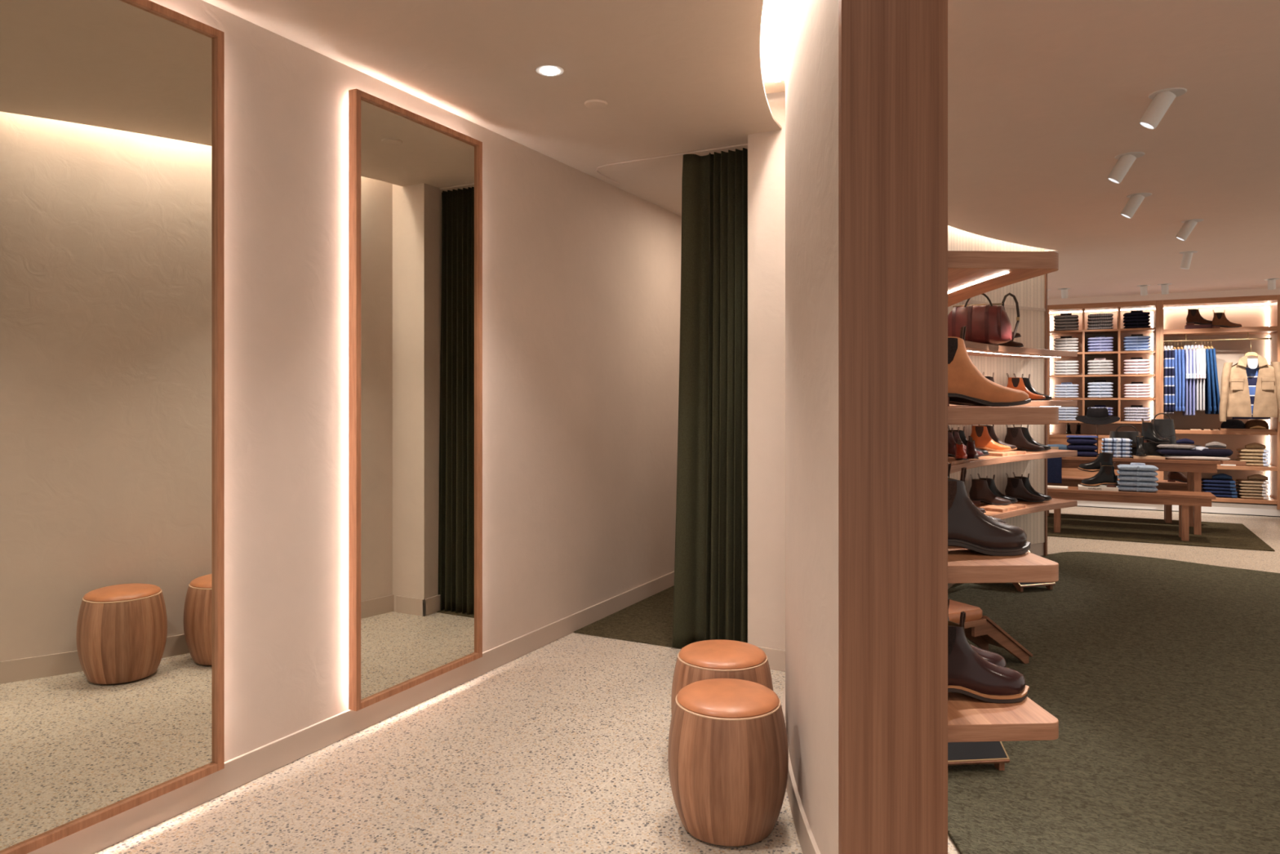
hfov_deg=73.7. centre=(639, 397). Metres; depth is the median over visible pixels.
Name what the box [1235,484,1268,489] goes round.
trousers
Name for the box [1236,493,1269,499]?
trousers
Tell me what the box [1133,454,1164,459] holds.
display riser
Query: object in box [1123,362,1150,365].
shirt
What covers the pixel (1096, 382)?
shirt
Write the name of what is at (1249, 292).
wall
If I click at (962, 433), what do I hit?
boot
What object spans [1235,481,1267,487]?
trousers
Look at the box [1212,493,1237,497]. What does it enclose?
jeans
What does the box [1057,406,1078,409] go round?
shirt
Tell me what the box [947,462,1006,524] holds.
boot
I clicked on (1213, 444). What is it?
flat cap
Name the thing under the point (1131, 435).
leather bag
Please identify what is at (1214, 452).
folded pullover
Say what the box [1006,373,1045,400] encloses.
boot
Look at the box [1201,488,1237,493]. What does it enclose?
jeans
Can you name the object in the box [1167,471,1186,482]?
boot
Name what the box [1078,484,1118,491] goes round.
book
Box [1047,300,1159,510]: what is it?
shelving unit
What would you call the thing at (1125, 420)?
shirt
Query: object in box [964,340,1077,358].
display shelf
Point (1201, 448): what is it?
folded pullover
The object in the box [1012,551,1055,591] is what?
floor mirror
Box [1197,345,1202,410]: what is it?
shirt
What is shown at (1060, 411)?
shirt
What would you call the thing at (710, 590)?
curtain
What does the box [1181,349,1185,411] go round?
shirt
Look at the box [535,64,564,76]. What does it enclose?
recessed light
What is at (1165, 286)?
ceiling spotlight
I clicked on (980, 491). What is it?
boot
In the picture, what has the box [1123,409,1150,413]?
shirt
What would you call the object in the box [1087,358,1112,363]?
shirt
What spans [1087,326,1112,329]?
shirt
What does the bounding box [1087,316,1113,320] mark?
shirt
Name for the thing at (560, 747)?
floor
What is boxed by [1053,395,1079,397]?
shirt
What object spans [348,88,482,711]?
wall mirror
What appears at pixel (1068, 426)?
boot
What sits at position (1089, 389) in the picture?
shirt
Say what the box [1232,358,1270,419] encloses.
shirt
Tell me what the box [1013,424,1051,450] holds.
boot
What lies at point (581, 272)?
wall
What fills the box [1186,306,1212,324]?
boot
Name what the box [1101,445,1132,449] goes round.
shirt
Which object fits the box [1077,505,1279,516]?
trim
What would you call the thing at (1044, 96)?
ceiling
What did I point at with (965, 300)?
trim
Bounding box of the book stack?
[1184,324,1212,328]
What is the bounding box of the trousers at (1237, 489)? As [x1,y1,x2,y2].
[1235,488,1267,493]
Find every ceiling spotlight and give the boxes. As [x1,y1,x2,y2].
[1057,288,1071,298]
[1107,151,1145,183]
[1120,192,1151,218]
[1136,284,1151,295]
[1138,87,1186,129]
[1157,283,1172,294]
[1175,218,1204,240]
[1179,250,1197,269]
[1263,278,1279,289]
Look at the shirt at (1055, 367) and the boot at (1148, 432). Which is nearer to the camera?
the boot at (1148, 432)
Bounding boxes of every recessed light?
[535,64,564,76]
[766,0,780,82]
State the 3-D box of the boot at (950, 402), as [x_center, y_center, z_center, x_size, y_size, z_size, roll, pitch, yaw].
[0.934,-0.093,2.566,0.336,0.234,0.106,0,0,1]
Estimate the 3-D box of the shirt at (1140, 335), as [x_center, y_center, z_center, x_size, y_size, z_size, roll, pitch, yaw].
[6.304,-0.769,10.828,0.289,0.062,0.292,0,0,27]
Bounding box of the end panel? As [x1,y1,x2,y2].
[838,0,947,853]
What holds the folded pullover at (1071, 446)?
on the folded pullover at (1080, 453)
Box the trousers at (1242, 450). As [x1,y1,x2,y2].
[1236,448,1269,452]
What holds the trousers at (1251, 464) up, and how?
on the shelving unit at (1259, 316)
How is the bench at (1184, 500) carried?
on the rug at (1216, 535)
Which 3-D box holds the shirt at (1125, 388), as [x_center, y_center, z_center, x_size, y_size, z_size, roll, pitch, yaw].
[6.306,-0.120,10.829,0.289,0.034,0.292,0,0,27]
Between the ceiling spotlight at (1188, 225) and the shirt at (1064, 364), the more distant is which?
the shirt at (1064, 364)
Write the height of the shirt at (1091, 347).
0.037 m
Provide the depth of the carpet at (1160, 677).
3.74 m
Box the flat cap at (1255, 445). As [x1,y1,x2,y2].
[1244,442,1266,448]
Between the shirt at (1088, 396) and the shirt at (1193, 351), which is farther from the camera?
the shirt at (1088, 396)
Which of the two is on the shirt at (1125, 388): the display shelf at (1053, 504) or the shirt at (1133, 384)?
the shirt at (1133, 384)
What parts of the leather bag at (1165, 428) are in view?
handle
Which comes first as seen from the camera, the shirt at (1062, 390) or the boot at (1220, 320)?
the boot at (1220, 320)
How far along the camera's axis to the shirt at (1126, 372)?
10.72 m
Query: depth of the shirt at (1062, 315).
11.11 m
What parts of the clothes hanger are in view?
arm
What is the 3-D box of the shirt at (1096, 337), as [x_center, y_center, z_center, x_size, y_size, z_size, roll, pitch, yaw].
[5.942,-0.769,11.013,0.289,0.062,0.292,0,0,27]
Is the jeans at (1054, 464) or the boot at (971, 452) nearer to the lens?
the boot at (971, 452)
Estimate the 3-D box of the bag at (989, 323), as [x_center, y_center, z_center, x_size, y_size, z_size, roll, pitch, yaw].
[2.481,-0.573,6.206,0.514,0.376,0.248,0,0,32]
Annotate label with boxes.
[1050,446,1058,449]
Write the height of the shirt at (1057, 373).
0.037 m
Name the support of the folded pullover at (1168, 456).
on the display table
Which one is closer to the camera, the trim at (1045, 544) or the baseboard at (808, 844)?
the baseboard at (808, 844)
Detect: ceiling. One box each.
[202,0,782,216]
[760,0,786,93]
[947,0,1279,298]
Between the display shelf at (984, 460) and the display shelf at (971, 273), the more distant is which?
the display shelf at (984, 460)
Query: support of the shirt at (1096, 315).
on the shirt at (1098, 317)
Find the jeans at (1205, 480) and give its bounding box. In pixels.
[1201,478,1235,483]
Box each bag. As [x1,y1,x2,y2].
[947,293,1020,344]
[1108,424,1139,455]
[1151,413,1176,448]
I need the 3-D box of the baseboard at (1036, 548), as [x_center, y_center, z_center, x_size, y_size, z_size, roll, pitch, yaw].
[1.770,1.335,5.044,0.896,0.130,6.008,0,0,27]
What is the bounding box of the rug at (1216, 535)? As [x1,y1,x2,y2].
[1047,512,1275,551]
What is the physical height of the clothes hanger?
0.239 m
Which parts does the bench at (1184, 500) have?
leg, leg, leg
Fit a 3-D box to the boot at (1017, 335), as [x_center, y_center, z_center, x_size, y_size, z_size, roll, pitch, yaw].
[2.877,-0.581,6.809,0.311,0.217,0.098,0,0,10]
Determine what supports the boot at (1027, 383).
on the display shelf at (1033, 403)
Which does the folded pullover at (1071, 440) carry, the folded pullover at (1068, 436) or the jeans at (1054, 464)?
the folded pullover at (1068, 436)
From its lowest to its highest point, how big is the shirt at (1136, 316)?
0.039 m
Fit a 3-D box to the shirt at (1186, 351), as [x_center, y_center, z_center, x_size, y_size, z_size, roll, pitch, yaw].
[6.719,-0.208,10.513,0.034,0.861,0.529,0,0,27]
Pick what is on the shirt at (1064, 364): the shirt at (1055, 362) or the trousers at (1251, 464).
the shirt at (1055, 362)
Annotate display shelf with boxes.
[947,250,1058,306]
[947,404,1058,424]
[947,448,1077,473]
[947,546,1058,583]
[947,692,1058,742]
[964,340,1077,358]
[973,497,1077,519]
[1018,400,1077,406]
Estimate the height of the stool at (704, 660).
0.449 m
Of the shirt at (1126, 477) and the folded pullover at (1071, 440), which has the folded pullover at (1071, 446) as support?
the folded pullover at (1071, 440)
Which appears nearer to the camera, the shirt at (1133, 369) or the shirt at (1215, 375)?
the shirt at (1215, 375)
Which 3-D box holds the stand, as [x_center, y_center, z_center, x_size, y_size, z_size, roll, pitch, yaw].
[5.079,0.430,9.476,0.140,0.407,0.140,0,0,27]
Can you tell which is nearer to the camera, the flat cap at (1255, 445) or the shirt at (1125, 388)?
the flat cap at (1255, 445)
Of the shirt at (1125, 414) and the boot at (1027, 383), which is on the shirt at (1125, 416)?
the shirt at (1125, 414)
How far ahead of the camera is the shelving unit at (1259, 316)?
10.48 m
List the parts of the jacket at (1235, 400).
panel, panel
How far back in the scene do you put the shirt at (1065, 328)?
11.07 m
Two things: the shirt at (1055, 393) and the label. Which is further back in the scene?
the shirt at (1055, 393)
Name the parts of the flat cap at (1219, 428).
flat cap, flat cap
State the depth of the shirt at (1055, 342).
11.08 m
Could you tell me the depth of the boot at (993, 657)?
2.58 m
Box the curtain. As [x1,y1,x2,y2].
[671,147,747,647]
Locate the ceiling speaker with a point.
(592, 104)
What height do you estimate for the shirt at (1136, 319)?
0.040 m
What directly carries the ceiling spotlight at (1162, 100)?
attached to the ceiling at (1044, 96)
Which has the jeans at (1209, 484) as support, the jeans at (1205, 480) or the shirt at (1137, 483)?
the jeans at (1205, 480)
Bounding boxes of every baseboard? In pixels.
[26,570,674,853]
[746,642,785,671]
[782,682,820,853]
[1028,542,1043,555]
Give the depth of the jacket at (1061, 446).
9.35 m
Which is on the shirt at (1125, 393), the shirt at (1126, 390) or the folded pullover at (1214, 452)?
the shirt at (1126, 390)
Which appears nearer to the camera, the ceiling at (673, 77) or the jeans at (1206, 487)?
the ceiling at (673, 77)
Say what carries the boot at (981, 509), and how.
on the display shelf at (1053, 504)
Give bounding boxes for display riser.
[947,457,968,465]
[975,502,1026,511]
[986,449,1026,456]
[1143,442,1168,455]
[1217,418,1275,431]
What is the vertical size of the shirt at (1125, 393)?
0.035 m
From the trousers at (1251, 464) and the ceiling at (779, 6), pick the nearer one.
the ceiling at (779, 6)
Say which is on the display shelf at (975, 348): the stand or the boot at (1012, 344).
the boot at (1012, 344)
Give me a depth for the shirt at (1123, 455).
8.96 m
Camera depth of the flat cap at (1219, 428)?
10.16 m
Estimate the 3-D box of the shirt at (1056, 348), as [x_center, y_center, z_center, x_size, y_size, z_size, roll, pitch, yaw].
[5.593,-0.641,11.192,0.289,0.037,0.292,0,0,27]
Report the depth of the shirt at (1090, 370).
10.91 m
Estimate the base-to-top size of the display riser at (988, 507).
0.022 m
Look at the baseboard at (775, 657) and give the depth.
4.38 m
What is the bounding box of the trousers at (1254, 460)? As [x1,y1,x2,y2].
[1235,457,1268,462]
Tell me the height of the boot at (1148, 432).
0.256 m
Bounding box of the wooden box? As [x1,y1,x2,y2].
[1220,459,1246,466]
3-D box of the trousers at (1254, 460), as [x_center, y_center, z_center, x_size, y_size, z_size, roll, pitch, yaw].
[7.345,0.755,10.248,0.278,0.038,0.302,0,0,25]
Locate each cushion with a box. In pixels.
[676,678,779,718]
[678,639,766,669]
[948,599,982,622]
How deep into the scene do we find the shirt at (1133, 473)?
8.46 m
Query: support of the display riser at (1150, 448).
on the display table
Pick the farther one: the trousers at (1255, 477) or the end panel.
the trousers at (1255, 477)
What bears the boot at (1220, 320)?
on the shelving unit at (1259, 316)
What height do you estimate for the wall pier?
2.990 m
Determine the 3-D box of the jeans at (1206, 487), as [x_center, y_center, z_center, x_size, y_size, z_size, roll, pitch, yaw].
[7.045,1.100,10.404,0.328,0.040,0.302,0,0,27]
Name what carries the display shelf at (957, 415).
attached to the tiled wall at (1030, 292)
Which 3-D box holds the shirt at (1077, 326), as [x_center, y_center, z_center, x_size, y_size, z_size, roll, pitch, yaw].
[5.594,-0.930,11.192,0.289,0.040,0.292,0,0,27]
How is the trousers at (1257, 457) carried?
on the trousers at (1254, 460)
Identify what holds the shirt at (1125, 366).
on the shirt at (1133, 369)
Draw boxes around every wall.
[149,0,681,761]
[785,0,838,853]
[947,225,1044,544]
[1047,288,1279,434]
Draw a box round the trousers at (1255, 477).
[1247,474,1268,479]
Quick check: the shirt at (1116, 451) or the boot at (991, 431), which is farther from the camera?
the shirt at (1116, 451)
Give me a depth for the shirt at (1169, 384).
10.39 m
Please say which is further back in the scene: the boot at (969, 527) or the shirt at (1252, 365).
the shirt at (1252, 365)
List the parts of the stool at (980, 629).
seat frame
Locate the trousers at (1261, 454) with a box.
[1237,451,1268,456]
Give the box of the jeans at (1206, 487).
[1201,484,1235,490]
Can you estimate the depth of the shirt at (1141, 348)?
10.70 m
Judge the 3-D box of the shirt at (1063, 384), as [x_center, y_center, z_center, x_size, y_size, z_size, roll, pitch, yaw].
[5.597,-0.169,11.191,0.289,0.059,0.292,0,0,27]
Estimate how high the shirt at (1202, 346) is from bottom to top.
0.801 m
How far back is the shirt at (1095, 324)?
10.90 m
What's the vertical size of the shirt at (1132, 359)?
0.062 m
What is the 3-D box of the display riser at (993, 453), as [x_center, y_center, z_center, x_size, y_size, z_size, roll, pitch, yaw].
[2.761,0.428,6.586,0.426,0.022,0.260,0,0,-43]
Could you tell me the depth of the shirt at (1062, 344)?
11.08 m
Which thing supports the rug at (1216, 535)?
on the floor
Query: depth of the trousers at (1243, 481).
10.14 m
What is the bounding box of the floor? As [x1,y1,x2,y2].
[93,506,1279,853]
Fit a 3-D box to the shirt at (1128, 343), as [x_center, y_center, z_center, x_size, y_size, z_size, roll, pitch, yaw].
[6.300,-0.679,10.830,0.289,0.037,0.292,0,0,27]
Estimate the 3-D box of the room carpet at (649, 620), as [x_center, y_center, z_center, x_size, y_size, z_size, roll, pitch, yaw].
[0.648,1.396,5.692,1.289,0.008,2.056,0,0,27]
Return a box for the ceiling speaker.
[584,99,608,109]
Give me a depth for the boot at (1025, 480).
7.10 m
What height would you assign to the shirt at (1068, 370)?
0.037 m
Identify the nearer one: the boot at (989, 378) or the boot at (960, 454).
the boot at (960, 454)
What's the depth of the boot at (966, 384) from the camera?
2.38 m
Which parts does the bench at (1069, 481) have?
leg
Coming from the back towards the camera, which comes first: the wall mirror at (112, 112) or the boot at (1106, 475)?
the boot at (1106, 475)
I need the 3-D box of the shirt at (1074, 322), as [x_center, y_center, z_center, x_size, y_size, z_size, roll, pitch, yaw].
[5.594,-0.972,11.194,0.289,0.040,0.292,0,0,27]
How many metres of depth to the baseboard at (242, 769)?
3.35 m
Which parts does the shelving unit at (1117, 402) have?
panel, panel, shelf, shelf, rail, shelf, shelf, shelf, panel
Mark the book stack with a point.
(1205, 326)
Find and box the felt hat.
[1075,407,1119,424]
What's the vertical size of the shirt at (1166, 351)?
0.841 m
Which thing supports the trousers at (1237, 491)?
on the trousers at (1238, 495)
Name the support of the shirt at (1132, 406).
on the shirt at (1125, 411)
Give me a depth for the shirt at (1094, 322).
10.90 m
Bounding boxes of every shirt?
[1053,313,1078,319]
[1053,318,1078,322]
[1053,320,1079,324]
[1053,324,1079,328]
[1053,327,1078,330]
[1053,336,1078,341]
[1053,341,1079,344]
[1053,343,1078,347]
[1053,346,1079,350]
[1053,360,1078,364]
[1053,363,1079,366]
[1053,366,1079,369]
[1053,368,1079,372]
[1053,382,1079,386]
[1053,386,1078,389]
[1053,389,1078,392]
[1053,392,1079,395]
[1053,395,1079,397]
[1054,372,1079,375]
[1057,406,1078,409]
[1058,409,1078,412]
[1058,412,1078,414]
[1058,414,1078,417]
[1058,417,1076,420]
[1087,313,1113,317]
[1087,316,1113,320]
[1087,320,1112,324]
[1087,323,1113,327]
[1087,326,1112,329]
[1087,339,1113,343]
[1087,342,1112,346]
[1087,348,1113,351]
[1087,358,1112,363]
[1087,363,1112,366]
[1087,372,1112,374]
[1087,380,1113,385]
[1087,385,1112,388]
[1087,388,1113,391]
[1087,391,1112,395]
[1087,395,1112,397]
[1087,404,1112,409]
[1088,334,1113,340]
[1088,346,1113,349]
[1088,365,1113,368]
[1088,368,1113,372]
[1101,438,1132,442]
[1101,441,1132,446]
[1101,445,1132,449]
[1101,448,1132,453]
[1112,453,1132,457]
[1116,469,1158,475]
[1116,480,1158,486]
[1116,484,1157,492]
[1117,462,1158,471]
[1117,475,1158,481]
[1123,310,1150,316]
[1123,315,1150,319]
[1123,318,1150,323]
[1123,321,1151,326]
[1123,333,1151,339]
[1123,338,1150,342]
[1123,342,1150,346]
[1123,345,1150,348]
[1123,347,1151,351]
[1123,357,1150,362]
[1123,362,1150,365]
[1123,365,1150,368]
[1123,368,1150,371]
[1123,371,1150,374]
[1123,382,1151,386]
[1123,386,1150,389]
[1123,389,1151,391]
[1123,392,1150,395]
[1123,395,1151,397]
[1123,404,1150,409]
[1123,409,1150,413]
[1123,413,1150,415]
[1123,415,1150,418]
[1123,418,1150,421]
[1124,324,1151,328]
[1163,346,1168,413]
[1166,346,1171,413]
[1169,346,1174,413]
[1174,349,1177,411]
[1177,349,1181,411]
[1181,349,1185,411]
[1182,345,1189,415]
[1186,345,1192,415]
[1191,345,1195,415]
[1194,345,1199,410]
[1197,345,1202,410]
[1200,345,1205,410]
[1204,348,1212,413]
[1208,348,1216,413]
[1212,348,1220,413]
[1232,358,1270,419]
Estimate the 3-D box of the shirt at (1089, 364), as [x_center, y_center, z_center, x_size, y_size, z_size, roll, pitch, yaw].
[5.941,-0.425,11.017,0.289,0.037,0.292,0,0,27]
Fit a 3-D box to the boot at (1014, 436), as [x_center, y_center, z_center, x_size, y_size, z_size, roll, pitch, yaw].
[3.163,0.325,7.025,0.311,0.227,0.098,0,0,16]
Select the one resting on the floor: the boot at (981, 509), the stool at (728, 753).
the stool at (728, 753)
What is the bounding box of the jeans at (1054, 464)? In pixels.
[1047,457,1062,483]
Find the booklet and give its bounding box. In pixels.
[1047,484,1067,488]
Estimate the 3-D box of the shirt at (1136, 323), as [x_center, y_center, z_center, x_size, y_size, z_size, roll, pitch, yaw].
[6.304,-0.930,10.826,0.289,0.040,0.292,0,0,27]
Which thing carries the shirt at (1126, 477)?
on the shirt at (1137, 483)
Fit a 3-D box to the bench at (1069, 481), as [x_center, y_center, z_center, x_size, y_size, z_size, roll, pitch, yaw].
[5.358,1.162,9.826,1.670,0.450,0.340,0,0,27]
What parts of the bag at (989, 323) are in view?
handle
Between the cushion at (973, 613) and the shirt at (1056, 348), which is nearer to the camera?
the cushion at (973, 613)
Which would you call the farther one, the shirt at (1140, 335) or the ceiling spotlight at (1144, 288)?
the shirt at (1140, 335)
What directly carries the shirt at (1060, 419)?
on the shelving unit at (1117, 402)
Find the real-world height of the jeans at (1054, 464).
0.303 m
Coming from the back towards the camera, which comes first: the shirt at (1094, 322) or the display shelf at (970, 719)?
the shirt at (1094, 322)
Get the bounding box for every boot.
[947,325,1031,406]
[947,425,989,455]
[947,426,984,457]
[947,427,966,457]
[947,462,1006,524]
[947,466,1031,555]
[947,597,1006,667]
[947,611,1029,702]
[949,401,975,405]
[955,438,967,459]
[965,435,978,458]
[968,474,1011,505]
[970,424,1011,451]
[977,424,1017,450]
[977,473,1017,502]
[977,506,986,512]
[984,372,995,382]
[995,340,1023,346]
[1004,424,1044,451]
[1004,473,1045,502]
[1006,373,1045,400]
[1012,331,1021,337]
[1013,373,1052,400]
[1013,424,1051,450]
[1013,471,1052,500]
[1066,422,1071,434]
[1075,422,1080,434]
[1077,448,1115,471]
[1080,462,1116,487]
[1135,432,1146,456]
[1141,417,1170,443]
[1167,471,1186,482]
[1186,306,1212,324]
[1211,310,1242,328]
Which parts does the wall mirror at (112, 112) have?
cross rail, cross rail, rail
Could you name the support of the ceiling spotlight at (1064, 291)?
attached to the ceiling at (1044, 96)
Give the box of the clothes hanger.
[1244,337,1257,356]
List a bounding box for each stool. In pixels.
[667,678,788,846]
[671,639,773,713]
[948,599,1033,663]
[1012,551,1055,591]
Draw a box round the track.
[595,143,747,184]
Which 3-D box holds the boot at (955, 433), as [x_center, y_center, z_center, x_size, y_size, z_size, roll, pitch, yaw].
[2.386,0.325,6.329,0.311,0.227,0.098,0,0,26]
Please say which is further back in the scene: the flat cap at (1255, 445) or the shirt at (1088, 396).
the shirt at (1088, 396)
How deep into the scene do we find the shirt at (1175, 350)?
10.36 m
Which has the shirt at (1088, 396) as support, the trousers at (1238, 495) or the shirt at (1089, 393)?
the shirt at (1089, 393)
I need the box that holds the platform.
[947,741,1009,770]
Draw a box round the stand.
[1096,424,1099,454]
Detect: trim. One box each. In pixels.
[961,299,1044,311]
[1043,273,1047,555]
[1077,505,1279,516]
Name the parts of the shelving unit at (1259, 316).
panel, hanging rail, rail, shelf, shelf, shelf, shelf, panel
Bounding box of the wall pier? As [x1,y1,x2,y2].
[747,91,785,649]
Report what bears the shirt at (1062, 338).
on the shirt at (1055, 342)
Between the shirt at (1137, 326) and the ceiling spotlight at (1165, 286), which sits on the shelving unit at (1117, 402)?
the shirt at (1137, 326)
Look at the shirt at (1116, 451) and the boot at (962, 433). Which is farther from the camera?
the shirt at (1116, 451)
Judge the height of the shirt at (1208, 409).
0.816 m
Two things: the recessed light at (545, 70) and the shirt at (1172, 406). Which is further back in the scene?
the shirt at (1172, 406)
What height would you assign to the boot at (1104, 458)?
0.260 m
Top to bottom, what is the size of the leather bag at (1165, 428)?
0.469 m
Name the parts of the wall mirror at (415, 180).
rail, cross rail, cross rail, rail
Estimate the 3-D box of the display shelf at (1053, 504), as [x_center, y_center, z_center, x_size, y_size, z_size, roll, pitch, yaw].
[2.582,0.877,6.396,0.532,0.046,2.579,0,0,45]
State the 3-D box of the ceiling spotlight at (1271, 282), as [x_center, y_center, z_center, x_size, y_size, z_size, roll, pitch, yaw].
[6.829,-1.227,9.225,0.140,0.124,0.140,0,0,27]
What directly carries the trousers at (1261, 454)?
on the trousers at (1257, 457)
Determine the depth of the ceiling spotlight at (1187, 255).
7.50 m
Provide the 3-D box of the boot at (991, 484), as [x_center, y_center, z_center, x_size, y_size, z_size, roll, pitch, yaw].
[2.825,0.717,6.750,0.311,0.227,0.098,0,0,10]
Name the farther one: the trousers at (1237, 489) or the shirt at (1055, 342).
the shirt at (1055, 342)
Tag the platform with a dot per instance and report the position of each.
(980, 752)
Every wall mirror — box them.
[0,0,224,853]
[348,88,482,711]
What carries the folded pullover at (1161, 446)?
on the folded pullover at (1164, 451)
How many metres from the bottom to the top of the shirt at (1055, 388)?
0.034 m
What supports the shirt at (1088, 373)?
on the shelving unit at (1117, 402)
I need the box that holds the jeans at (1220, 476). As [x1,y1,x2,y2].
[1212,473,1231,479]
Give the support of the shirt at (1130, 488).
on the bench at (1184, 500)
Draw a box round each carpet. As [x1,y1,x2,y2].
[573,585,684,648]
[947,551,1279,853]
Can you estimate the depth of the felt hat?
9.39 m
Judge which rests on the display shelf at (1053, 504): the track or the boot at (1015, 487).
the boot at (1015, 487)
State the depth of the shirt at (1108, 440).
8.99 m
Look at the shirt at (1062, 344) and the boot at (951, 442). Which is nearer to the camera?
the boot at (951, 442)
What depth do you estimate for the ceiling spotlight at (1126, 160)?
4.51 m
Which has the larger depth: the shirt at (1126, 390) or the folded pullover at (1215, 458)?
the shirt at (1126, 390)
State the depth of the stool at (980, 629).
4.33 m
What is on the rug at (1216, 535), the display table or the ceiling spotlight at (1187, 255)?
the display table
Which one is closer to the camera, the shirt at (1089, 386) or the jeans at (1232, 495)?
the jeans at (1232, 495)
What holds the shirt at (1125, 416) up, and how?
on the shirt at (1125, 420)
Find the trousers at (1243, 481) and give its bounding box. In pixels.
[1235,479,1269,484]
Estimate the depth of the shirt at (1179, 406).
10.34 m
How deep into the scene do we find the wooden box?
10.19 m
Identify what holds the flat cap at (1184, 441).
on the folded pullover at (1161, 446)
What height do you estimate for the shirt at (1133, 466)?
0.074 m
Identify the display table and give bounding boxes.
[1062,454,1221,534]
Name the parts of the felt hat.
crown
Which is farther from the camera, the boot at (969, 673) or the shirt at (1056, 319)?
the shirt at (1056, 319)
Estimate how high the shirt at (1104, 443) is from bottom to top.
0.038 m
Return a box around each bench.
[1047,475,1186,523]
[1047,484,1215,541]
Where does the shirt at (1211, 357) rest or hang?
hanging from the clothes hanger
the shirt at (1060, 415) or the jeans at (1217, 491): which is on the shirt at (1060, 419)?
the shirt at (1060, 415)
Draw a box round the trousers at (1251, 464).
[1246,462,1269,466]
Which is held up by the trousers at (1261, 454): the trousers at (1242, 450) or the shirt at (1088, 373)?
the trousers at (1242, 450)
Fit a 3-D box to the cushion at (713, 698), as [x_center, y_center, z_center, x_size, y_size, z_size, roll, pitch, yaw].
[0.287,0.971,2.790,0.333,0.039,0.333,0,0,4]
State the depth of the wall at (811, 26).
2.57 m
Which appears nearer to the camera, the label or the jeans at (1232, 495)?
the label
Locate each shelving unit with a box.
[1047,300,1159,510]
[1159,294,1279,515]
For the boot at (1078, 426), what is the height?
0.150 m
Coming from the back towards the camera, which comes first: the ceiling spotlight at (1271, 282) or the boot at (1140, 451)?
the ceiling spotlight at (1271, 282)
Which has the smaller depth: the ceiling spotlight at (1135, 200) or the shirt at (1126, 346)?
the ceiling spotlight at (1135, 200)
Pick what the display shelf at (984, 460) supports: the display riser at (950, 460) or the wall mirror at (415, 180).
the display riser at (950, 460)
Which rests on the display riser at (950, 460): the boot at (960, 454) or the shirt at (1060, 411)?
the boot at (960, 454)
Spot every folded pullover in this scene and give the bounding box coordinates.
[1066,435,1097,438]
[1066,437,1097,444]
[1066,444,1097,450]
[1070,449,1097,456]
[1155,448,1205,455]
[1156,444,1195,448]
[1163,454,1213,459]
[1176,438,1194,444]
[1192,446,1207,450]
[1201,448,1233,456]
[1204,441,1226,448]
[1206,455,1230,460]
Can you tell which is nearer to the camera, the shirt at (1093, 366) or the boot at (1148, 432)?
the boot at (1148, 432)
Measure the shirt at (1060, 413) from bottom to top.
0.035 m
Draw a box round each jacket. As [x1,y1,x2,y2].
[1047,444,1069,449]
[1218,354,1279,422]
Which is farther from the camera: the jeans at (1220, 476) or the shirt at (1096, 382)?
the shirt at (1096, 382)
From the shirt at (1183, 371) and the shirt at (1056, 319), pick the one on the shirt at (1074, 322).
the shirt at (1056, 319)
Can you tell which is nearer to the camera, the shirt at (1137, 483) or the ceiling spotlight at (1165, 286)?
the shirt at (1137, 483)
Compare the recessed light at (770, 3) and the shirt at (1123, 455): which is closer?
the recessed light at (770, 3)
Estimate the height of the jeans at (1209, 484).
0.040 m
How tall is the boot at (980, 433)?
0.232 m
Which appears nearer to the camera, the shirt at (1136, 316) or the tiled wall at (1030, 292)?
the tiled wall at (1030, 292)
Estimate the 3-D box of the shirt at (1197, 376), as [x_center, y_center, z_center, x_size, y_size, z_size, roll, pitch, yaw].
[6.814,-0.238,10.463,0.034,0.801,0.529,0,0,27]
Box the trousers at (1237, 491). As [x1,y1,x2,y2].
[1236,490,1267,496]
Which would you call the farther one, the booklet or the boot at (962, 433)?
the booklet
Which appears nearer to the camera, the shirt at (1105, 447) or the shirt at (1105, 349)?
the shirt at (1105, 447)
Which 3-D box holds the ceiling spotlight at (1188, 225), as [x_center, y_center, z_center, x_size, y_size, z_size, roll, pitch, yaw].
[3.988,-1.218,6.191,0.173,0.160,0.140,0,0,27]
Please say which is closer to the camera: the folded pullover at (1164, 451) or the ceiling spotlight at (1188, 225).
the ceiling spotlight at (1188, 225)
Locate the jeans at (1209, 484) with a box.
[1201,481,1235,487]
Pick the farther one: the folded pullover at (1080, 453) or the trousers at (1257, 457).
the trousers at (1257, 457)
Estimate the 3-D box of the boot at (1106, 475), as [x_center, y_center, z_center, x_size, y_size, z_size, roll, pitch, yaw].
[4.655,0.776,8.662,0.330,0.253,0.118,0,0,25]
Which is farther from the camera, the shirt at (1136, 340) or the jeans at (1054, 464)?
the shirt at (1136, 340)
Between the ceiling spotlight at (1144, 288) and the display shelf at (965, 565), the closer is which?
the display shelf at (965, 565)
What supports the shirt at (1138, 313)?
on the shirt at (1136, 316)
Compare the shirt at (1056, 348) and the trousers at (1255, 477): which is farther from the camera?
the shirt at (1056, 348)
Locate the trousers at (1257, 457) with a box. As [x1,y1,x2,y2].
[1237,454,1268,459]
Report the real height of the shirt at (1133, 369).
0.037 m
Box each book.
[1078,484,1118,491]
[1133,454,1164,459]
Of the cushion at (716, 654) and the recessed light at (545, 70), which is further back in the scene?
the recessed light at (545, 70)
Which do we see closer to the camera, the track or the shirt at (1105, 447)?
the track
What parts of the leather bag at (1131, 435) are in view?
handle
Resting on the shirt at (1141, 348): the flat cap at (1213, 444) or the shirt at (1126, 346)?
the shirt at (1126, 346)

